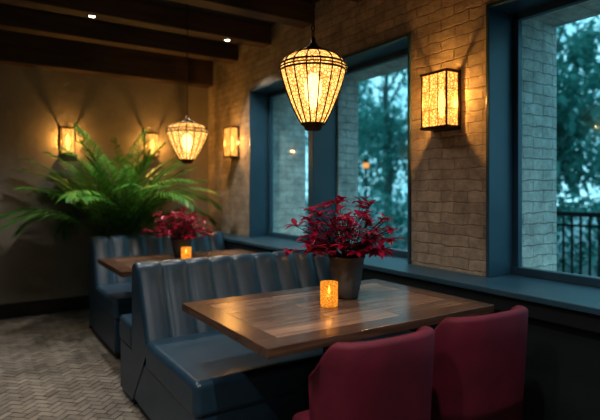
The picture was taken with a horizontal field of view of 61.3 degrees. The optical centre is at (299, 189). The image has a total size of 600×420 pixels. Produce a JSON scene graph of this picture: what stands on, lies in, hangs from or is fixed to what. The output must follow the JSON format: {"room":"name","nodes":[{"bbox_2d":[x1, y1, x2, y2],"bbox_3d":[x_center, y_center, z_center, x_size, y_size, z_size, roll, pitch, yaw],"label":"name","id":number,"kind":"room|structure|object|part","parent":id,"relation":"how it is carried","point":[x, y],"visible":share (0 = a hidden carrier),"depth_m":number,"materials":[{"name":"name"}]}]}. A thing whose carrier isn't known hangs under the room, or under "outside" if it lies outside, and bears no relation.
{"room":"restaurant","nodes":[
{"label":"restaurant","id":0,"kind":"room"},
{"bbox_2d":[0,308,146,419],"bbox_3d":[-1.005,1.360,1.416,6.550,0.120,8.770,0,0,-33],"label":"floor","id":1,"kind":"structure","parent":0,"point":[54,366],"depth_m":3.61,"materials":[{"name":"tile"}]},
{"bbox_2d":[0,123,221,240],"bbox_3d":[-1.758,0.298,4.979,2.493,2.001,1.651,0,0,-33],"label":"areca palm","id":2,"kind":"object","parent":1,"relation":"on","point":[129,216],"visible":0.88,"depth_m":5.06,"materials":[{"name":"green plant"}]},
{"bbox_2d":[89,231,225,358],"bbox_3d":[-1.133,0.863,4.609,1.305,0.872,1.010,0,0,-33],"label":"booth","id":3,"kind":"object","parent":1,"relation":"on","point":[110,294],"visible":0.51,"depth_m":4.57,"materials":[{"name":"blue leather"}]},
{"bbox_3d":[-1.128,1.115,4.609,1.297,0.270,0.975,0,0,-33],"label":"seat","id":4,"kind":"part","parent":3,"relation":"part of","materials":[{"name":"blue leather"}]},
{"bbox_2d":[95,282,131,319],"bbox_3d":[-1.057,0.917,4.491,1.305,0.165,0.730,0,0,-33],"label":"seat cushion","id":5,"kind":"object","parent":3,"relation":"on","point":[113,299],"depth_m":4.08,"materials":[{"name":"blue leather"}]},
{"bbox_2d":[98,249,256,276],"bbox_3d":[-0.879,0.924,4.065,1.260,0.749,0.780,0,0,-33],"label":"dining table","id":6,"kind":"object","parent":1,"relation":"on","point":[121,266],"visible":0.34,"depth_m":4.06,"materials":[{"name":"brown wood"}]},
{"bbox_2d":[141,207,213,256],"bbox_3d":[-1.000,0.348,4.208,0.638,0.402,0.552,0,0,-33],"label":"poinsettia","id":7,"kind":"object","parent":6,"relation":"on","point":[177,241],"visible":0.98,"depth_m":4.14,"materials":[{"name":"red plant"}]},
{"bbox_2d":[170,237,192,256],"bbox_3d":[-0.984,0.474,4.199,0.182,0.149,0.182,0,0,-33],"label":"pot","id":8,"kind":"object","parent":6,"relation":"on","point":[177,242],"depth_m":4.14,"materials":[{"name":"grey ceramic"}]},
{"bbox_2d":[181,246,190,258],"bbox_3d":[-0.898,0.499,3.993,0.080,0.099,0.080,0,0,-33],"label":"votive candle","id":9,"kind":"object","parent":6,"relation":"on","point":[185,251],"visible":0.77,"depth_m":3.96,"materials":[{"name":"orange glass"}]},
{"bbox_2d":[119,249,413,419],"bbox_3d":[-0.230,0.863,3.121,1.405,0.872,1.350,0,0,-33],"label":"booth","id":10,"kind":"object","parent":1,"relation":"on","point":[175,365],"visible":0.61,"depth_m":2.83,"materials":[{"name":"blue leather"}]},
{"bbox_2d":[119,313,131,347],"bbox_3d":[-0.512,0.890,3.558,1.405,0.160,0.310,0,0,-33],"label":"seat cushion","id":11,"kind":"object","parent":10,"relation":"on","point":[125,321],"depth_m":3.17,"materials":[{"name":"blue leather"}]},
{"bbox_3d":[-0.503,1.120,3.551,1.397,0.320,0.310,0,0,-33],"label":"seat","id":12,"kind":"part","parent":10,"relation":"part of","materials":[{"name":"blue leather"}]},
{"bbox_3d":[-0.141,1.115,2.991,1.397,0.270,1.005,0,0,-33],"label":"seat","id":13,"kind":"part","parent":10,"relation":"part of","materials":[{"name":"blue leather"}]},
{"bbox_3d":[-0.334,0.854,3.288,1.400,0.853,0.336,0,0,-33],"label":"channel backrest","id":14,"kind":"part","parent":10,"relation":"part of","materials":[{"name":"blue leather"}]},
{"bbox_2d":[146,330,413,417],"bbox_3d":[-0.069,0.917,2.873,1.405,0.165,0.760,0,0,-33],"label":"seat cushion","id":15,"kind":"object","parent":10,"relation":"on","point":[204,373],"depth_m":2.42,"materials":[{"name":"blue leather"}]},
{"bbox_2d":[182,279,493,358],"bbox_3d":[0.179,0.924,2.444,1.245,0.749,0.850,0,0,-33],"label":"dining table","id":16,"kind":"object","parent":1,"relation":"on","point":[274,324],"visible":0.93,"depth_m":2.25,"materials":[{"name":"brown wood"}]},
{"bbox_2d":[320,280,337,307],"bbox_3d":[0.138,0.492,2.400,0.084,0.114,0.084,0,0,-33],"label":"votive candle","id":17,"kind":"object","parent":16,"relation":"on","point":[328,288],"visible":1,"depth_m":2.36,"materials":[{"name":"orange glass"}]},
{"bbox_2d":[282,195,409,298],"bbox_3d":[0.230,0.284,2.602,0.650,0.529,0.572,0,0,-33],"label":"potted plant","id":18,"kind":"object","parent":16,"relation":"on","point":[346,267],"visible":1,"depth_m":2.54,"materials":[{"name":"red plant"}]},
{"bbox_2d":[328,253,364,298],"bbox_3d":[0.238,0.442,2.596,0.193,0.214,0.193,0,0,-33],"label":"pot","id":19,"kind":"object","parent":16,"relation":"on","point":[347,270],"depth_m":2.53,"materials":[{"name":"grey ceramic"}]},
{"bbox_2d":[292,326,434,419],"bbox_3d":[0.221,0.891,1.837,0.471,0.818,0.446,0,0,-33],"label":"dining chair","id":20,"kind":"object","parent":1,"relation":"on","point":[391,378],"visible":1,"depth_m":1.63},
{"bbox_3d":[0.210,0.897,1.857,0.371,0.105,0.400,0,0,-33],"label":"seat","id":21,"kind":"part","parent":20,"relation":"part of","materials":[{"name":"red fabric"}]},
{"bbox_2d":[430,305,527,419],"bbox_3d":[0.687,0.891,2.163,0.501,0.818,0.450,0,0,-33],"label":"dining chair","id":22,"kind":"object","parent":1,"relation":"on","point":[479,362],"visible":0.9,"depth_m":1.95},
{"bbox_2d":[0,64,207,303],"bbox_3d":[-3.582,-0.160,4.883,5.690,2.920,0.150,0,0,-33],"label":"wall","id":23,"kind":"structure","parent":0,"point":[35,103],"depth_m":5.46,"materials":[{"name":"paint"}]},
{"bbox_2d":[0,295,88,317],"bbox_3d":[-3.631,1.230,4.747,5.460,0.140,0.025,0,0,-33],"label":"baseboard","id":24,"kind":"structure","parent":23,"relation":"attached to","point":[7,310],"depth_m":5.33,"materials":[{"name":"black wood"}]},
{"bbox_2d":[60,127,75,154],"bbox_3d":[-2.495,-0.525,5.434,0.143,0.297,0.104,0,0,-33],"label":"wall sconce","id":25,"kind":"object","parent":23,"relation":"attached to","point":[67,139],"visible":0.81,"depth_m":5.40,"materials":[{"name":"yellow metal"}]},
{"bbox_3d":[-2.494,-0.526,5.433,0.127,0.264,0.083,0,0,-33],"label":"crackle glass","id":26,"kind":"part","parent":25,"relation":"part of","materials":[{"name":"yellow glass"}]},
{"bbox_2d":[145,132,158,157],"bbox_3d":[-1.733,-0.525,5.928,0.143,0.297,0.104,0,0,-33],"label":"wall sconce","id":27,"kind":"object","parent":23,"relation":"attached to","point":[153,138],"visible":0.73,"depth_m":5.90,"materials":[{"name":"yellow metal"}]},
{"bbox_2d":[0,0,319,44],"bbox_3d":[-1.005,-1.670,1.416,6.550,0.100,8.770,0,0,-33],"label":"ceiling","id":28,"kind":"structure","parent":0,"point":[159,2],"depth_m":4.67,"materials":[{"name":"brown wood"}]},
{"bbox_2d":[87,14,96,18],"bbox_3d":[-1.720,-1.435,4.187,0.084,0.009,0.084,0,0,-33],"label":"recessed light","id":29,"kind":"object","parent":28,"relation":"in","point":[88,15],"visible":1,"depth_m":4.19,"materials":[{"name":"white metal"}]},
{"bbox_2d":[0,30,212,87],"bbox_3d":[-3.494,-1.449,4.753,5.677,0.338,0.157,0,0,-33],"label":"ceiling beam","id":30,"kind":"structure","parent":28,"relation":"attached to","point":[16,48],"depth_m":5.52,"materials":[{"name":"brown wood"}]},
{"bbox_2d":[0,5,237,63],"bbox_3d":[-3.120,-1.529,4.175,5.677,0.178,0.160,0,0,-33],"label":"ceiling beam","id":31,"kind":"structure","parent":28,"relation":"attached to","point":[15,19],"depth_m":4.92,"materials":[{"name":"brown wood"}]},
{"bbox_2d":[0,0,270,47],"bbox_3d":[-2.712,-1.529,3.545,5.677,0.178,0.160,0,0,-33],"label":"ceiling beam","id":32,"kind":"structure","parent":28,"relation":"attached to","point":[137,13],"depth_m":4.43,"materials":[{"name":"brown wood"}]},
{"bbox_2d":[165,4,208,163],"bbox_3d":[-0.914,-0.917,4.101,0.341,1.405,0.341,0,0,8],"label":"pendant lamp","id":33,"kind":"object","parent":28,"relation":"hanging from","point":[187,138],"visible":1,"depth_m":4.00,"materials":[{"name":"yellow glass"}]},
{"bbox_3d":[-0.914,-0.394,4.101,0.329,0.306,0.329,0,0,-33],"label":"lamp shade","id":34,"kind":"part","parent":33,"relation":"part of","materials":[{"name":"clear glass"}]},
{"bbox_3d":[-0.914,-1.108,4.101,0.110,1.023,0.110,0,0,-33],"label":"chain and canopy","id":35,"kind":"part","parent":33,"relation":"part of","materials":[{"name":"brown metal"}]},
{"bbox_2d":[168,0,312,28],"bbox_3d":[-2.305,-1.529,2.916,5.677,0.178,0.160,0,0,-33],"label":"ceiling beam","id":36,"kind":"structure","parent":28,"relation":"attached to","point":[296,13],"depth_m":4.17,"materials":[{"name":"brown wood"}]},
{"bbox_2d":[279,0,346,130],"bbox_3d":[0.063,-0.953,2.434,0.327,1.335,0.327,0,0,-10],"label":"pendant lamp","id":37,"kind":"object","parent":28,"relation":"hanging from","point":[312,76],"visible":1,"depth_m":2.34,"materials":[{"name":"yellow glass"}]},
{"bbox_3d":[0.063,-1.176,2.434,0.110,0.888,0.110,0,0,-33],"label":"chain and canopy","id":38,"kind":"part","parent":37,"relation":"part of","materials":[{"name":"brown metal"}]},
{"bbox_3d":[0.063,-0.491,2.434,0.315,0.352,0.315,0,0,-33],"label":"lamp shade","id":39,"kind":"part","parent":37,"relation":"part of","materials":[{"name":"clear glass"}]},
{"bbox_2d":[336,73,357,242],"bbox_3d":[0.407,-0.268,4.646,0.230,1.595,0.120,0,0,-33],"label":"pier","id":40,"kind":"object","parent":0,"point":[347,101],"visible":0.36,"depth_m":4.59,"materials":[{"name":"grey brick"}]},
{"bbox_2d":[208,0,599,276],"bbox_3d":[1.406,-0.160,3.065,0.710,2.920,8.620,0,0,-33],"label":"wall","id":41,"kind":"structure","parent":0,"point":[448,168],"depth_m":3.29,"materials":[{"name":"beige brick"}]},
{"bbox_2d":[223,126,238,158],"bbox_3d":[-0.771,-0.535,5.671,0.114,0.352,0.178,0,0,-33],"label":"wall sconce","id":42,"kind":"object","parent":41,"relation":"attached to","point":[231,133],"visible":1,"depth_m":5.62,"materials":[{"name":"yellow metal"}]},
{"bbox_3d":[-0.772,-0.536,5.670,0.093,0.319,0.162,0,0,-33],"label":"crackle glass","id":43,"kind":"part","parent":42,"relation":"part of","materials":[{"name":"glass"}]},
{"bbox_2d":[249,33,410,263],"bbox_3d":[0.209,-0.282,4.480,0.262,1.565,2.364,0,0,-33],"label":"frame","id":44,"kind":"object","parent":41,"relation":"attached to","point":[322,143],"visible":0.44,"depth_m":4.53,"materials":[{"name":"teal paint"}]},
{"bbox_2d":[194,230,599,315],"bbox_3d":[1.138,0.515,2.803,0.525,0.030,8.470,0,0,-33],"label":"windowsill","id":45,"kind":"structure","parent":41,"relation":"attached to","point":[576,297],"depth_m":2.80,"materials":[{"name":"teal paint"}]},
{"bbox_2d":[226,248,599,419],"bbox_3d":[1.056,0.915,2.749,0.220,0.770,8.470,0,0,-33],"label":"wall","id":46,"kind":"structure","parent":41,"relation":"attached to","point":[562,379],"depth_m":2.33,"materials":[{"name":"paint"}]},
{"bbox_2d":[224,241,599,332],"bbox_3d":[0.949,0.571,2.680,0.035,0.079,8.470,0,0,-33],"label":"apron","id":47,"kind":"object","parent":46,"relation":"attached to","point":[571,318],"depth_m":2.57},
{"bbox_2d":[420,68,460,132],"bbox_3d":[0.866,-0.550,3.127,0.129,0.362,0.213,0,0,-33],"label":"wall sconce","id":48,"kind":"object","parent":41,"relation":"attached to","point":[440,89],"visible":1,"depth_m":3.07,"materials":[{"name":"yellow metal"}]},
{"bbox_2d":[486,0,599,287],"bbox_3d":[1.793,-0.282,2.031,0.262,1.565,2.263,0,0,-33],"label":"frame","id":49,"kind":"object","parent":41,"relation":"attached to","point":[504,18],"visible":1,"depth_m":2.95,"materials":[{"name":"teal paint"}]},
{"label":"outside","id":50,"kind":"structure","parent":0,"visible":0},
{"bbox_2d":[306,201,597,275],"bbox_3d":[13.445,1.485,23.586,41.800,0.130,75.000,0,0,-33],"label":"ground","id":51,"kind":"structure","parent":50,"point":[584,267],"depth_m":14.23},
{"bbox_2d":[306,80,407,209],"bbox_3d":[2.415,-3.982,24.343,10.582,10.808,8.777,0,0,44],"label":"tree","id":52,"kind":"object","parent":51,"relation":"on","point":[374,178],"visible":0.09,"depth_m":23.38,"materials":[{"name":"green plant"}]},
{"bbox_2d":[307,68,407,229],"bbox_3d":[3.248,-2.495,17.052,6.139,7.837,6.600,0,0,24],"label":"tree","id":53,"kind":"object","parent":51,"relation":"on","point":[383,130],"visible":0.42,"depth_m":17.04,"materials":[{"name":"green plant"}]},
{"bbox_2d":[362,159,369,233],"bbox_3d":[1.458,0.365,11.186,0.180,2.110,0.180,0,0,-33],"label":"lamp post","id":54,"kind":"object","parent":51,"relation":"on","point":[365,161],"visible":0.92,"depth_m":11.17,"materials":[{"name":"black metal"}]},
{"bbox_3d":[1.458,-0.540,11.186,0.152,0.120,0.152,0,0,-33],"label":"glow glass","id":55,"kind":"part","parent":54,"relation":"part of","materials":[{"name":"orange glass"}]},
{"bbox_2d":[306,188,599,276],"bbox_3d":[1.365,0.754,12.797,1.160,1.739,28.282,0,0,-33],"label":"hedge","id":56,"kind":"object","parent":51,"relation":"on","point":[573,196],"visible":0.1,"depth_m":8.51,"materials":[{"name":"green plant"}]},
{"bbox_2d":[557,15,599,231],"bbox_3d":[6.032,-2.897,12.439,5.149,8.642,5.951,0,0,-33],"label":"tree","id":57,"kind":"object","parent":51,"relation":"on","point":[583,57],"visible":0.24,"depth_m":11.60,"materials":[{"name":"green plant"}]},
{"bbox_2d":[557,211,599,276],"bbox_3d":[5.177,0.830,4.701,0.060,1.180,10.330,0,0,-33],"label":"terrace railing","id":58,"kind":"object","parent":51,"relation":"on","point":[559,213],"visible":0.12,"depth_m":6.83,"materials":[{"name":"black metal"}]},
{"bbox_2d":[557,97,599,217],"bbox_3d":[10.652,-4.704,13.140,7.048,12.254,7.671,0,0,-33],"label":"tree","id":59,"kind":"object","parent":51,"relation":"on","point":[586,155],"visible":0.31,"depth_m":14.33,"materials":[{"name":"green plant"}]},
{"bbox_2d":[564,54,599,183],"bbox_3d":[7.611,-1.834,9.150,4.209,6.515,4.810,0,0,-40],"label":"tree","id":60,"kind":"object","parent":51,"relation":"on","point":[588,152],"visible":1,"depth_m":9.95,"materials":[{"name":"green plant"}]}
]}

